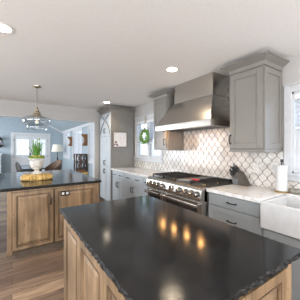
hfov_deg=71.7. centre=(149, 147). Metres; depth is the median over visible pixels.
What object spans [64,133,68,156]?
plantation shutter
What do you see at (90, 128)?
plantation shutter
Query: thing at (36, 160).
urn
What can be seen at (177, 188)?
gas range
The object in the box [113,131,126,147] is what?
framed picture
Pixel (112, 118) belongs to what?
pantry cabinet
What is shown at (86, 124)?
trim
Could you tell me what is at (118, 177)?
base cabinet
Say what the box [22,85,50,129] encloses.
pendant light
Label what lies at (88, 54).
ceiling
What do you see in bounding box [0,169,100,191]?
island countertop
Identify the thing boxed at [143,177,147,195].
base cabinet
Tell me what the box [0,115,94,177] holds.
trim
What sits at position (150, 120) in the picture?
window blind
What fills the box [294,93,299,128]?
window blind
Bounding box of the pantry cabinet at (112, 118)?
[97,106,135,200]
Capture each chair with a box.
[15,162,30,171]
[44,160,61,170]
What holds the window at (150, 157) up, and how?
in the wall at (206, 152)
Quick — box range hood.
[155,72,229,131]
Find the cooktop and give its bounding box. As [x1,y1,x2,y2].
[155,171,232,187]
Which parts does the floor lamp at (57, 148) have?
lamp shade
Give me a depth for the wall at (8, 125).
9.06 m
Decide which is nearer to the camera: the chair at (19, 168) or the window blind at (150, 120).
the window blind at (150, 120)
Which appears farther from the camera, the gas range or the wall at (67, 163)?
the wall at (67, 163)
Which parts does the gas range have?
oven door, control panel, oven handle, oven door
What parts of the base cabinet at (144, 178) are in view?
door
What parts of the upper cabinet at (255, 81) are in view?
door, crown moulding, light rail, panel frame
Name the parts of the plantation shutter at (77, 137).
shutter panel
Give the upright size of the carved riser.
0.088 m
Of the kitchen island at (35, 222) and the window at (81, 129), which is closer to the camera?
the kitchen island at (35, 222)
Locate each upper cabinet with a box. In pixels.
[148,89,183,149]
[220,50,289,151]
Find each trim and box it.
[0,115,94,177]
[38,119,92,132]
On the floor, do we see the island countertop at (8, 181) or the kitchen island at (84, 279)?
the kitchen island at (84, 279)
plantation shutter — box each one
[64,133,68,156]
[74,130,80,158]
[89,126,92,160]
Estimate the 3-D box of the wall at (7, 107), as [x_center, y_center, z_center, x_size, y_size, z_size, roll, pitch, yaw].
[-3.274,0.195,4.380,5.800,2.420,0.120,0,0,-34]
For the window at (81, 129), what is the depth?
7.28 m
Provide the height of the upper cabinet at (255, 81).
1.017 m
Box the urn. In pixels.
[27,138,45,173]
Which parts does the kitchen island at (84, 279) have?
corner post, door, door, door, door, corner post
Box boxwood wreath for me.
[139,115,149,144]
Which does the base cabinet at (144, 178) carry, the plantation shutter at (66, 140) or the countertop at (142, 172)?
the countertop at (142, 172)
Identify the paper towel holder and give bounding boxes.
[274,159,289,193]
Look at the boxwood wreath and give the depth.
4.77 m
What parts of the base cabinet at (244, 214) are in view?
drawer, drawer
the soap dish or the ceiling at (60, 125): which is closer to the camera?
the soap dish
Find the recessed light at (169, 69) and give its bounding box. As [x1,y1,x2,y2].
[165,67,178,71]
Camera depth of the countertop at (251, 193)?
2.26 m
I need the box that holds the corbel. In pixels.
[81,134,87,145]
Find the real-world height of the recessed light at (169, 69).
0.006 m
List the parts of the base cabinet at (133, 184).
drawer, door, drawer, door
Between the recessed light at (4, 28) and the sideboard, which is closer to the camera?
the recessed light at (4, 28)
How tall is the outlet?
0.116 m
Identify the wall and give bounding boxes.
[0,99,102,199]
[0,117,62,172]
[63,126,92,176]
[133,54,299,190]
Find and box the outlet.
[253,164,258,172]
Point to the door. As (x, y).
(21, 159)
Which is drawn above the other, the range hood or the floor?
the range hood
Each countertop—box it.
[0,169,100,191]
[59,195,299,299]
[111,167,163,177]
[206,184,299,202]
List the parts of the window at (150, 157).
sash, frame, sash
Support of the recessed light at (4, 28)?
in the ceiling at (88, 54)
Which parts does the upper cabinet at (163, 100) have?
door, crown moulding, light rail, panel frame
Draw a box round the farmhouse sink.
[260,195,299,239]
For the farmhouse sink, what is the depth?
1.82 m
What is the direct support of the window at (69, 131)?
in the wall at (67, 163)
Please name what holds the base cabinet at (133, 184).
on the floor
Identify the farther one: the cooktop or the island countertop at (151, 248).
the cooktop
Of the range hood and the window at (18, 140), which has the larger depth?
the window at (18, 140)
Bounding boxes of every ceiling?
[0,0,299,109]
[40,119,88,130]
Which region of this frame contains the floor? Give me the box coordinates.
[0,192,104,299]
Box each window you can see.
[17,139,44,154]
[63,131,69,158]
[72,128,82,160]
[88,125,92,163]
[134,113,162,162]
[283,82,299,180]
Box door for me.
[11,132,49,172]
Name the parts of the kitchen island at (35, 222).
corner post, door, rail, panel, corner post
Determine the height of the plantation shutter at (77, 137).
1.070 m
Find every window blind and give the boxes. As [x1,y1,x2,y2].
[137,119,153,143]
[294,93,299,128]
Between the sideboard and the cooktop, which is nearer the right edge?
the cooktop
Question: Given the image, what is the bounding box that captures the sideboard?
[0,154,1,172]
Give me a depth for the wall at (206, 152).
3.11 m
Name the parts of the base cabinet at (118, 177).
door, drawer, door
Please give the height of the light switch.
0.116 m
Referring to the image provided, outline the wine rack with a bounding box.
[74,154,86,172]
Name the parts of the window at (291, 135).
frame, sash, sash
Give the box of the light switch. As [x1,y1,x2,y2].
[271,162,276,171]
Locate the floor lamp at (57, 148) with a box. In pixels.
[51,144,62,159]
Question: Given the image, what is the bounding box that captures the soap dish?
[289,188,299,193]
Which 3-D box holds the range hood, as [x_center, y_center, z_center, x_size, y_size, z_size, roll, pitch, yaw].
[0.653,-0.640,3.161,0.587,0.747,1.168,0,0,-34]
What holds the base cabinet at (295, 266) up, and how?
on the floor
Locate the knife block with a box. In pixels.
[229,163,250,185]
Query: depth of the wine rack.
6.63 m
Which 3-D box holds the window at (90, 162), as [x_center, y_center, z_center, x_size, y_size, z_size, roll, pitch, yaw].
[-1.765,-0.110,6.404,0.115,1.210,0.720,0,0,-34]
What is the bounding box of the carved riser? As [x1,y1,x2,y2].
[20,172,52,180]
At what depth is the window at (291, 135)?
2.31 m
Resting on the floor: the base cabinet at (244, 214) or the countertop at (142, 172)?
the base cabinet at (244, 214)
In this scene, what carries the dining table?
on the floor
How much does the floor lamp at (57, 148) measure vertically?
1.540 m
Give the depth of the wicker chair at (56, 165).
7.25 m
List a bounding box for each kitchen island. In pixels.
[7,183,98,258]
[64,219,290,299]
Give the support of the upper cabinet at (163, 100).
attached to the wall at (206, 152)
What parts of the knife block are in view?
panel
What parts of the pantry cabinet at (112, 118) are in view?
door, door, door, door, door, door, crown moulding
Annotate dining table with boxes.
[20,165,43,171]
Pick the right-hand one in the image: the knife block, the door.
the knife block
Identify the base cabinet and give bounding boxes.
[113,170,123,199]
[124,173,143,198]
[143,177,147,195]
[208,192,262,235]
[263,228,299,299]
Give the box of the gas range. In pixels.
[145,171,232,216]
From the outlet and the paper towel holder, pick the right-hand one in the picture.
the paper towel holder
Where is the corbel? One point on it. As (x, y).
(85, 136)
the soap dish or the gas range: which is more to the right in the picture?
the soap dish
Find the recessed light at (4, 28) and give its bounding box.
[0,22,14,33]

